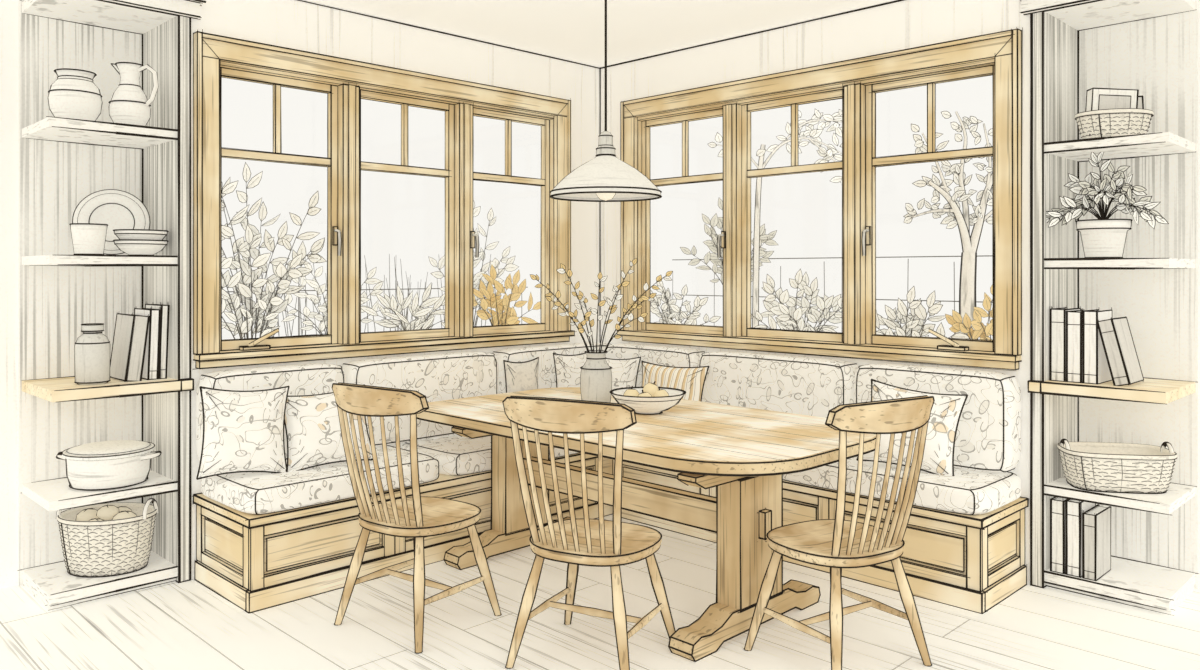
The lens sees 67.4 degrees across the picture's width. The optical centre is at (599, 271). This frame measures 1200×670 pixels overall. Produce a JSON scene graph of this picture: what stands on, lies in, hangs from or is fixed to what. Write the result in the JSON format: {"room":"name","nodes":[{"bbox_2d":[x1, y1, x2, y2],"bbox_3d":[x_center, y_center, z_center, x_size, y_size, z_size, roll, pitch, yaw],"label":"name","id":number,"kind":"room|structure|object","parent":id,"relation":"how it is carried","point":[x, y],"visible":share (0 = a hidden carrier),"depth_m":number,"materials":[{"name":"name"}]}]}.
{"room":"dining room","nodes":[
{"label":"dining room","id":0,"kind":"room"},
{"bbox_2d":[0,0,600,588],"bbox_3d":[-2.132,0.017,4.648,0.570,2.967,5.720,0,0,45],"label":"wall","id":1,"kind":"structure","parent":0,"point":[294,24],"depth_m":4.79,"materials":[{"name":"paint"}]},
{"bbox_2d":[193,29,576,368],"bbox_3d":[-1.123,-0.354,5.298,0.209,1.662,2.529,0,0,45],"label":"window","id":2,"kind":"structure","parent":1,"relation":"in","point":[345,82],"depth_m":5.00,"materials":[{"name":"brown wood"}]},
{"bbox_2d":[303,0,895,67],"bbox_3d":[0.283,-1.480,2.643,7.100,0.060,6.300,0,0,45],"label":"ceiling","id":3,"kind":"structure","parent":0,"point":[570,30],"depth_m":5.15,"materials":[{"name":"paint"}]},
{"bbox_2d":[550,0,661,201],"bbox_3d":[0.028,-0.899,4.411,0.551,1.101,0.551,0,0,45],"label":"pendant lamp","id":4,"kind":"object","parent":3,"relation":"hanging from","point":[604,178],"visible":1,"depth_m":4.28,"materials":[{"name":"metal"}]},
{"bbox_2d":[0,514,1199,669],"bbox_3d":[0.071,1.530,2.360,7.000,0.060,6.800,0,0,45],"label":"floor","id":5,"kind":"structure","parent":0,"point":[187,625],"depth_m":3.78,"materials":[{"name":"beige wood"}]},
{"bbox_2d":[17,0,205,610],"bbox_3d":[-2.351,0.077,4.340,0.594,2.865,0.675,0,0,45],"label":"bookcase","id":6,"kind":"object","parent":5,"relation":"on","point":[63,161],"visible":0.84,"depth_m":4.37,"materials":[{"name":"white wood"}]},
{"bbox_2d":[48,68,102,120],"bbox_3d":[-2.468,-0.812,4.234,0.224,0.253,0.224,0,0,45],"label":"storage jar","id":7,"kind":"object","parent":6,"relation":"on","point":[74,94],"visible":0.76,"depth_m":4.16,"materials":[{"name":"ceramic"}]},
{"bbox_2d":[69,223,107,254],"bbox_3d":[-2.386,-0.150,4.202,0.160,0.148,0.160,0,0,45],"label":"cup","id":8,"kind":"object","parent":6,"relation":"on","point":[87,238],"visible":0.88,"depth_m":4.15,"materials":[{"name":"ceramic"}]},
{"bbox_2d":[74,323,110,384],"bbox_3d":[-2.365,0.380,4.195,0.150,0.278,0.150,0,0,45],"label":"jar","id":9,"kind":"object","parent":6,"relation":"on","point":[92,348],"visible":1,"depth_m":4.14,"materials":[{"name":"beige ceramic"}]},
{"bbox_2d":[56,498,158,577],"bbox_3d":[-2.369,1.257,4.333,0.444,0.337,0.356,0,0,0],"label":"wicker basket","id":10,"kind":"object","parent":6,"relation":"on","point":[106,548],"visible":0.93,"depth_m":4.21,"materials":[{"name":"beige wicker"}]},
{"bbox_2d":[76,508,99,520],"bbox_3d":[-2.475,1.182,4.354,0.110,0.076,0.110,0,0,10],"label":"bread roll","id":11,"kind":"object","parent":10,"relation":"in","point":[87,514],"visible":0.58,"depth_m":4.32,"materials":[{"name":"beige food"}]},
{"bbox_2d":[89,518,103,520],"bbox_3d":[-2.369,1.190,4.220,0.100,0.069,0.100,0,0,28],"label":"bread roll","id":12,"kind":"object","parent":10,"relation":"in","point":[94,519],"visible":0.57,"depth_m":4.22,"materials":[{"name":"beige food"}]},
{"bbox_2d":[96,505,118,519],"bbox_3d":[-2.369,1.155,4.333,0.100,0.069,0.100,0,0,-30],"label":"bread roll","id":13,"kind":"object","parent":10,"relation":"in","point":[106,512],"visible":0.92,"depth_m":4.30,"materials":[{"name":"beige food"}]},
{"bbox_2d":[112,511,136,519],"bbox_3d":[-2.277,1.182,4.312,0.110,0.076,0.110,0,0,27],"label":"bread roll","id":14,"kind":"object","parent":10,"relation":"in","point":[123,514],"visible":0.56,"depth_m":4.29,"materials":[{"name":"beige food"}]},
{"bbox_2d":[118,506,131,511],"bbox_3d":[-2.362,1.190,4.439,0.100,0.069,0.100,0,0,-21],"label":"bread roll","id":15,"kind":"object","parent":10,"relation":"in","point":[121,508],"visible":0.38,"depth_m":4.43,"materials":[{"name":"beige food"}]},
{"bbox_2d":[21,376,193,401],"bbox_3d":[-2.367,0.545,4.334,0.540,0.061,0.606,0,0,45],"label":"shelf","id":16,"kind":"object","parent":6,"relation":"on","point":[59,389],"depth_m":4.16,"materials":[{"name":"brown wood"}]},
{"bbox_2d":[56,440,161,490],"bbox_3d":[-2.355,0.919,4.319,0.395,0.189,0.395,0,0,-44],"label":"pot","id":17,"kind":"object","parent":6,"relation":"on","point":[112,464],"visible":1,"depth_m":4.19,"materials":[{"name":"ceramic"}]},
{"bbox_2d":[72,189,149,254],"bbox_3d":[-2.416,-0.249,4.455,0.342,0.330,0.093,0,0,-26],"label":"dinner plate","id":18,"kind":"object","parent":6,"relation":"on","point":[119,209],"visible":0.62,"depth_m":4.47,"materials":[{"name":"ceramic"}]},
{"bbox_2d":[110,313,149,381],"bbox_3d":[-2.288,0.366,4.370,0.115,0.342,0.264,0,0,-45],"label":"book","id":19,"kind":"object","parent":6,"relation":"on","point":[131,330],"visible":0.93,"depth_m":4.30,"materials":[{"name":"white paper"}]},
{"bbox_2d":[108,62,157,125],"bbox_3d":[-2.243,-0.843,4.326,0.211,0.315,0.182,0,0,-29],"label":"pitcher","id":20,"kind":"object","parent":6,"relation":"on","point":[128,104],"visible":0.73,"depth_m":4.27,"materials":[{"name":"ceramic"}]},
{"bbox_2d":[113,239,167,254],"bbox_3d":[-2.220,-0.115,4.354,0.242,0.078,0.242,0,0,45],"label":"bowl","id":21,"kind":"object","parent":6,"relation":"on","point":[128,246],"visible":0.82,"depth_m":4.28,"materials":[{"name":"ceramic"}]},
{"bbox_2d":[113,229,168,239],"bbox_3d":[-2.220,-0.163,4.354,0.242,0.078,0.242,0,0,45],"label":"bowl","id":22,"kind":"object","parent":21,"relation":"on","point":[149,234],"visible":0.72,"depth_m":4.26,"materials":[{"name":"ceramic"}]},
{"bbox_2d":[134,307,160,379],"bbox_3d":[-2.232,0.349,4.426,0.230,0.371,0.064,0,0,45],"label":"book","id":23,"kind":"object","parent":6,"relation":"on","point":[152,353],"visible":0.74,"depth_m":4.35,"materials":[{"name":"paper"}]},
{"bbox_2d":[145,302,169,378],"bbox_3d":[-2.200,0.342,4.458,0.055,0.395,0.229,0,0,-45],"label":"book","id":24,"kind":"object","parent":6,"relation":"on","point":[164,324],"visible":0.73,"depth_m":4.38,"materials":[{"name":"white paper"}]},
{"bbox_2d":[192,453,612,613],"bbox_3d":[-0.771,1.301,5.171,0.662,0.435,2.846,0,0,45],"label":"window bench","id":25,"kind":"object","parent":5,"relation":"on","point":[256,563],"visible":0.5,"depth_m":4.24,"materials":[{"name":"brown wood"}]},
{"bbox_2d":[201,461,354,514],"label":"seat cushion","id":26,"kind":"object","parent":25,"relation":"on","point":[257,493],"depth_m":4.16,"materials":[{"name":"fabric"}]},
{"bbox_2d":[196,386,289,479],"bbox_3d":[-1.691,0.757,4.280,0.434,0.444,0.178,0,0,-31],"label":"throw pillow","id":27,"kind":"object","parent":26,"relation":"on","point":[243,431],"visible":1,"depth_m":4.23,"materials":[{"name":"fabric"}]},
{"bbox_2d":[196,363,345,462],"bbox_3d":[-1.661,0.724,4.594,0.179,0.478,0.744,0,0,45],"label":"cushion","id":28,"kind":"object","parent":26,"relation":"on","point":[312,378],"visible":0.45,"depth_m":4.52,"materials":[{"name":"fabric"}]},
{"bbox_2d":[284,384,372,471],"bbox_3d":[-1.366,0.782,4.505,0.464,0.400,0.217,0,0,-27],"label":"throw pillow","id":29,"kind":"object","parent":26,"relation":"on","point":[312,425],"visible":0.62,"depth_m":4.43,"materials":[{"name":"fabric"}]},
{"bbox_2d":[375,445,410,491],"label":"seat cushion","id":30,"kind":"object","parent":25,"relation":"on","point":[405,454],"depth_m":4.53,"materials":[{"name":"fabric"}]},
{"bbox_2d":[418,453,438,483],"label":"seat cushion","id":31,"kind":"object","parent":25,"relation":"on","point":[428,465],"depth_m":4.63,"materials":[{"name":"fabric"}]},
{"bbox_2d":[394,435,577,475],"bbox_3d":[-0.395,1.026,5.541,0.636,0.123,1.754,0,0,45],"label":"seat cushion","id":32,"kind":"object","parent":25,"relation":"on","point":[457,455],"visible":0.2,"depth_m":4.88,"materials":[{"name":"fabric"}]},
{"bbox_2d":[342,352,498,446],"bbox_3d":[-1.028,0.724,5.227,0.179,0.478,1.034,0,0,45],"label":"cushion","id":33,"kind":"object","parent":32,"relation":"on","point":[454,375],"visible":0.48,"depth_m":5.16,"materials":[{"name":"fabric"}]},
{"bbox_2d":[503,357,538,392],"bbox_3d":[-0.484,0.752,5.601,0.290,0.430,0.091,0,0,-39],"label":"throw pillow","id":34,"kind":"object","parent":32,"relation":"on","point":[519,376],"visible":0.52,"depth_m":5.57,"materials":[{"name":"fabric"}]},
{"bbox_2d":[493,342,611,393],"bbox_3d":[-0.297,0.724,5.959,0.179,0.478,1.024,0,0,45],"label":"cushion","id":35,"kind":"object","parent":32,"relation":"on","point":[546,375],"visible":0.23,"depth_m":5.77,"materials":[{"name":"fabric"}]},
{"bbox_2d":[553,353,586,387],"bbox_3d":[-0.163,0.742,5.888,0.371,0.450,0.118,0,0,-40],"label":"throw pillow","id":36,"kind":"object","parent":32,"relation":"on","point":[567,367],"visible":0.43,"depth_m":5.81,"materials":[{"name":"fabric"}]},
{"bbox_2d":[606,357,640,389],"bbox_3d":[0.089,0.757,5.849,0.350,0.421,0.159,0,0,25],"label":"throw pillow","id":37,"kind":"object","parent":32,"relation":"on","point":[624,371],"visible":0.25,"depth_m":5.80,"materials":[{"name":"fabric"}]},
{"bbox_2d":[605,344,704,386],"bbox_3d":[0.353,0.724,5.903,0.804,0.478,0.179,0,0,45],"label":"cushion","id":38,"kind":"object","parent":32,"relation":"on","point":[655,354],"visible":0.32,"depth_m":5.79,"materials":[{"name":"fabric"}]},
{"bbox_2d":[332,382,501,653],"bbox_3d":[-0.807,0.979,3.848,0.537,1.050,0.593,0,0,35],"label":"dining chair","id":39,"kind":"object","parent":5,"relation":"on","point":[417,517],"visible":1,"depth_m":3.69,"materials":[{"name":"brown wood"}]},
{"bbox_2d":[502,396,675,669],"bbox_3d":[-0.041,0.979,3.480,0.537,1.050,0.593,0,0,26],"label":"dining chair","id":40,"kind":"object","parent":5,"relation":"on","point":[585,541],"visible":0.96,"depth_m":3.32,"materials":[{"name":"brown wood"}]},
{"bbox_2d":[417,387,875,661],"bbox_3d":[0.175,1.117,4.554,2.324,0.775,1.319,0,0,45],"label":"dining table","id":41,"kind":"object","parent":5,"relation":"on","point":[745,453],"visible":0.66,"depth_m":3.95,"materials":[{"name":"brown wood"}]},
{"bbox_2d":[530,258,672,402],"bbox_3d":[0.004,0.326,4.936,0.778,0.806,0.260,0,0,-1],"label":"flower vase","id":42,"kind":"object","parent":41,"relation":"on","point":[596,374],"visible":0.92,"depth_m":4.88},
{"bbox_2d":[610,387,685,414],"bbox_3d":[0.247,0.673,4.658,0.398,0.111,0.398,0,0,45],"label":"fruit bowl","id":43,"kind":"object","parent":41,"relation":"on","point":[642,405],"visible":0.86,"depth_m":4.53,"materials":[{"name":"ceramic"}]},
{"bbox_2d":[624,386,638,395],"bbox_3d":[0.164,0.642,4.675,0.089,0.100,0.089,0,0,27],"label":"apple","id":44,"kind":"object","parent":43,"relation":"in","point":[629,392],"visible":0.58,"depth_m":4.65,"materials":[{"name":"food"}]},
{"bbox_2d":[638,390,651,396],"bbox_3d":[0.229,0.645,4.576,0.082,0.094,0.083,0,0,-40],"label":"apple","id":45,"kind":"object","parent":43,"relation":"in","point":[643,394],"visible":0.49,"depth_m":4.55,"materials":[{"name":"food"}]},
{"bbox_2d":[643,381,658,396],"bbox_3d":[0.263,0.612,4.657,0.086,0.096,0.086,0,0,-26],"label":"apple","id":46,"kind":"object","parent":43,"relation":"in","point":[651,388],"visible":0.69,"depth_m":4.62,"materials":[{"name":"food"}]},
{"bbox_2d":[653,386,668,396],"bbox_3d":[0.313,0.642,4.643,0.090,0.103,0.091,0,0,-17],"label":"apple","id":47,"kind":"object","parent":43,"relation":"in","point":[661,392],"visible":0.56,"depth_m":4.61,"materials":[{"name":"food"}]},
{"bbox_2d":[612,460,1028,613],"bbox_3d":[1.062,1.299,4.942,2.304,0.435,0.567,0,0,45],"label":"window bench","id":48,"kind":"object","parent":5,"relation":"on","point":[974,563],"visible":0.45,"depth_m":4.17,"materials":[{"name":"brown wood"}]},
{"bbox_2d":[783,462,837,490],"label":"seat cushion","id":49,"kind":"object","parent":48,"relation":"on","point":[826,477],"depth_m":4.52,"materials":[{"name":"fabric"}]},
{"bbox_2d":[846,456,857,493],"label":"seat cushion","id":50,"kind":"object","parent":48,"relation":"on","point":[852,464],"depth_m":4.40,"materials":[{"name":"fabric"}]},
{"bbox_2d":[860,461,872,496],"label":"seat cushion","id":51,"kind":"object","parent":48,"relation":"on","point":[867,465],"depth_m":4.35,"materials":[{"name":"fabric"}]},
{"bbox_2d":[856,379,967,475],"bbox_3d":[1.524,0.766,4.411,0.507,0.448,0.200,0,0,33],"label":"throw pillow","id":52,"kind":"object","parent":51,"relation":"on","point":[938,457],"visible":0.62,"depth_m":4.31,"materials":[{"name":"fabric"}]},
{"bbox_2d":[913,467,1020,514],"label":"seat cushion","id":53,"kind":"object","parent":48,"relation":"on","point":[966,492],"depth_m":4.10,"materials":[{"name":"fabric"}]},
{"bbox_2d":[854,363,1020,471],"bbox_3d":[1.690,0.724,4.566,0.824,0.478,0.179,0,0,45],"label":"cushion","id":54,"kind":"object","parent":53,"relation":"on","point":[988,435],"visible":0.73,"depth_m":4.33,"materials":[{"name":"fabric"}]},
{"bbox_3d":[0.653,1.026,5.346,1.094,0.123,0.546,0,0,45],"label":"seat cushion","id":55,"kind":"object","parent":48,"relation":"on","visible":0},
{"bbox_2d":[641,361,708,401],"bbox_3d":[0.436,0.766,5.560,0.510,0.401,0.156,0,0,39],"label":"throw pillow","id":56,"kind":"object","parent":55,"relation":"on","point":[691,380],"visible":0.52,"depth_m":5.50,"materials":[{"name":"fabric"}]},
{"bbox_2d":[697,351,858,417],"bbox_3d":[1.018,0.724,5.238,1.064,0.478,0.179,0,0,45],"label":"cushion","id":57,"kind":"object","parent":55,"relation":"on","point":[811,386],"visible":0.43,"depth_m":5.12,"materials":[{"name":"fabric"}]},
{"bbox_2d":[744,395,934,669],"bbox_3d":[0.943,0.979,3.468,0.537,1.050,0.593,0,0,-32],"label":"dining chair","id":58,"kind":"object","parent":5,"relation":"on","point":[838,543],"visible":1,"depth_m":3.31,"materials":[{"name":"brown wood"}]},
{"bbox_2d":[1020,0,1198,615],"bbox_3d":[2.409,0.077,4.282,0.650,2.863,0.593,0,0,45],"label":"bookcase","id":59,"kind":"object","parent":5,"relation":"on","point":[1150,47],"visible":0.79,"depth_m":4.32,"materials":[{"name":"white wood"}]},
{"bbox_2d":[1050,497,1066,573],"bbox_3d":[2.245,1.252,4.342,0.069,0.375,0.229,0,0,45],"label":"book","id":60,"kind":"object","parent":59,"relation":"on","point":[1057,505],"visible":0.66,"depth_m":4.26,"materials":[{"name":"white paper"}]},
{"bbox_2d":[1049,305,1080,381],"bbox_3d":[2.256,0.349,4.361,0.076,0.372,0.228,0,0,45],"label":"book","id":61,"kind":"object","parent":59,"relation":"on","point":[1057,318],"visible":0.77,"depth_m":4.28,"materials":[{"name":"beige paper"}]},
{"bbox_2d":[1066,309,1082,382],"bbox_3d":[2.307,0.352,4.310,0.075,0.362,0.231,0,0,45],"label":"book","id":62,"kind":"object","parent":59,"relation":"on","point":[1073,318],"visible":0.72,"depth_m":4.23,"materials":[{"name":"paper"}]},
{"bbox_2d":[1065,499,1095,577],"bbox_3d":[2.294,1.252,4.294,0.072,0.380,0.229,0,0,45],"label":"book","id":63,"kind":"object","parent":59,"relation":"on","point":[1073,508],"visible":0.71,"depth_m":4.22,"materials":[{"name":"paper"}]},
{"bbox_2d":[1082,504,1110,580],"bbox_3d":[2.344,1.273,4.246,0.064,0.335,0.228,0,0,45],"label":"book","id":64,"kind":"object","parent":59,"relation":"on","point":[1096,521],"visible":0.98,"depth_m":4.18,"materials":[{"name":"white paper"}]},
{"bbox_2d":[1082,307,1111,383],"bbox_3d":[2.356,0.353,4.261,0.069,0.367,0.227,0,0,45],"label":"book","id":65,"kind":"object","parent":59,"relation":"on","point":[1095,369],"visible":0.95,"depth_m":4.19,"materials":[{"name":"paper"}]},
{"bbox_2d":[1046,152,1168,257],"bbox_3d":[2.364,-0.322,4.237,0.533,0.521,0.238,0,0,34],"label":"potted plant","id":66,"kind":"object","parent":59,"relation":"on","point":[1101,237],"visible":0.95,"depth_m":4.19,"materials":[{"name":"white plant"}]},
{"bbox_2d":[1027,377,1194,403],"bbox_3d":[2.431,0.545,4.270,0.586,0.061,0.541,0,0,45],"label":"shelf","id":67,"kind":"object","parent":59,"relation":"on","point":[1149,390],"depth_m":4.10,"materials":[{"name":"brown wood"}]},
{"bbox_2d":[1075,108,1153,138],"bbox_3d":[2.415,-0.678,4.231,0.344,0.139,0.256,0,0,0],"label":"wicker basket","id":68,"kind":"object","parent":59,"relation":"on","point":[1120,121],"visible":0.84,"depth_m":4.14,"materials":[{"name":"beige wicker"}]},
{"bbox_2d":[1085,88,1138,135],"bbox_3d":[2.393,-0.741,4.215,0.221,0.239,0.068,0,0,5],"label":"storage box","id":69,"kind":"object","parent":68,"relation":"in","point":[1096,98],"visible":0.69,"depth_m":4.18,"materials":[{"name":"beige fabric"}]},
{"bbox_2d":[1138,95,1143,108],"bbox_3d":[2.477,-0.726,4.249,0.167,0.205,0.048,0,0,5],"label":"storage box","id":70,"kind":"object","parent":68,"relation":"in","point":[1140,98],"visible":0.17,"depth_m":4.22,"materials":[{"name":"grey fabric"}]},
{"bbox_2d":[1057,439,1176,493],"bbox_3d":[2.436,0.905,4.252,0.487,0.222,0.322,0,0,10],"label":"wicker basket","id":71,"kind":"object","parent":59,"relation":"on","point":[1132,468],"visible":1,"depth_m":4.13,"materials":[{"name":"beige wicker"}]},
{"bbox_2d":[1097,316,1143,385],"bbox_3d":[2.425,0.373,4.193,0.146,0.331,0.230,0,0,45],"label":"book","id":72,"kind":"object","parent":59,"relation":"on","point":[1124,366],"visible":0.98,"depth_m":4.13,"materials":[{"name":"white paper"}]},
{"bbox_2d":[600,0,1199,588],"bbox_3d":[2.170,0.024,4.611,5.613,2.953,0.568,0,0,45],"label":"wall","id":73,"kind":"structure","parent":0,"point":[896,25],"depth_m":5.06,"materials":[{"name":"paint"}]},
{"bbox_2d":[617,27,1022,370],"bbox_3d":[1.120,-0.353,5.302,2.670,1.661,0.209,0,0,45],"label":"window","id":74,"kind":"structure","parent":73,"relation":"in","point":[998,55],"depth_m":4.98,"materials":[{"name":"brown wood"}]},
{"label":"outside","id":75,"kind":"structure","parent":0,"visible":0},
{"bbox_3d":[0.000,1.650,4.977,30.000,0.100,30.000,0,0,45],"label":"ground","id":76,"kind":"structure","parent":75,"visible":0},
{"bbox_2d":[221,162,326,338],"bbox_3d":[-2.255,0.461,5.542,1.115,2.279,0.199,0,0,-4],"label":"shrub","id":77,"kind":"object","parent":76,"relation":"on","point":[240,282],"visible":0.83,"depth_m":5.57,"materials":[{"name":"plant"}]},
{"bbox_2d":[272,264,398,334],"bbox_3d":[-2.076,0.754,6.970,1.040,1.693,0.213,0,0,-5],"label":"shrub","id":78,"kind":"object","parent":76,"relation":"on","point":[313,283],"visible":0.41,"depth_m":7.00,"materials":[{"name":"plant"}]},
{"bbox_2d":[253,254,431,336],"bbox_3d":[-2.487,0.700,8.629,1.718,1.800,0.361,0,0,3],"label":"clump","id":79,"kind":"object","parent":76,"relation":"on","point":[389,254],"visible":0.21,"depth_m":8.60,"materials":[{"name":"plant"}]},
{"bbox_2d":[226,287,527,334],"bbox_3d":[-3.217,0.897,9.608,0.010,1.405,6.400,0,0,45],"label":"fence","id":80,"kind":"object","parent":76,"relation":"on","point":[493,287],"visible":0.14,"depth_m":9.70,"materials":[{"name":"wood"}]},
{"bbox_2d":[361,282,444,329],"bbox_3d":[-1.390,0.838,6.652,0.820,1.525,0.209,0,0,-3],"label":"shrub","id":81,"kind":"object","parent":76,"relation":"on","point":[418,311],"visible":0.71,"depth_m":6.69,"materials":[{"name":"plant"}]},
{"bbox_2d":[365,256,503,330],"bbox_3d":[-1.761,0.703,9.525,1.465,1.794,0.390,0,0,-3],"label":"clump","id":82,"kind":"object","parent":76,"relation":"on","point":[490,256],"visible":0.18,"depth_m":9.54,"materials":[{"name":"plant"}]},
{"bbox_2d":[428,200,518,325],"bbox_3d":[-1.063,0.484,7.554,0.775,2.233,0.116,0,0,2],"label":"shrub","id":83,"kind":"object","parent":76,"relation":"on","point":[510,266],"visible":0.3,"depth_m":7.57,"materials":[{"name":"plant"}]},
{"bbox_2d":[473,265,539,325],"bbox_3d":[-0.703,0.770,6.727,0.623,1.660,0.171,0,0,-2],"label":"shrub","id":84,"kind":"object","parent":76,"relation":"on","point":[509,316],"visible":0.77,"depth_m":6.71,"materials":[{"name":"yellow plant"}]},
{"bbox_2d":[651,281,720,324],"bbox_3d":[0.558,0.819,6.904,0.747,1.563,0.111,0,0,-1],"label":"shrub","id":85,"kind":"object","parent":76,"relation":"on","point":[667,316],"visible":0.48,"depth_m":6.90,"materials":[{"name":"plant"}]},
{"bbox_2d":[680,198,777,284],"bbox_3d":[1.095,0.482,7.645,0.860,2.237,0.173,0,0,-6],"label":"shrub","id":86,"kind":"object","parent":76,"relation":"on","point":[715,221],"visible":0.34,"depth_m":7.65,"materials":[{"name":"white plant"}]},
{"bbox_2d":[708,109,841,327],"bbox_3d":[1.517,0.145,7.075,1.352,2.910,0.269,0,0,2],"label":"tree","id":87,"kind":"object","parent":76,"relation":"on","point":[828,154],"visible":0.56,"depth_m":7.07,"materials":[{"name":"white plant"}]},
{"bbox_2d":[751,268,841,331],"bbox_3d":[1.385,0.787,6.390,0.845,1.626,0.210,0,0,1],"label":"shrub","id":88,"kind":"object","parent":76,"relation":"on","point":[789,318],"visible":0.69,"depth_m":6.37,"materials":[{"name":"plant"}]},
{"bbox_2d":[672,255,992,333],"bbox_3d":[3.216,0.691,9.610,6.404,1.819,0.010,0,0,45],"label":"fence","id":89,"kind":"object","parent":76,"relation":"on","point":[714,295],"visible":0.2,"depth_m":10.12,"materials":[{"name":"wood"}]},
{"bbox_2d":[876,286,971,338],"bbox_3d":[1.943,0.841,5.570,0.676,1.518,0.142,0,0,3],"label":"shrub","id":90,"kind":"object","parent":76,"relation":"on","point":[914,326],"visible":0.53,"depth_m":5.54,"materials":[{"name":"plant"}]},
{"bbox_2d":[903,111,992,338],"bbox_3d":[2.239,0.298,5.580,0.719,2.606,0.191,0,0,-7],"label":"tree","id":91,"kind":"object","parent":76,"relation":"on","point":[968,267],"visible":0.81,"depth_m":5.57,"materials":[{"name":"white plant"}]},
{"bbox_2d":[945,284,992,340],"bbox_3d":[2.230,0.822,5.174,0.457,1.556,0.118,0,0,5],"label":"shrub","id":92,"kind":"object","parent":76,"relation":"on","point":[981,330],"visible":0.3,"depth_m":5.18,"materials":[{"name":"yellow plant"}]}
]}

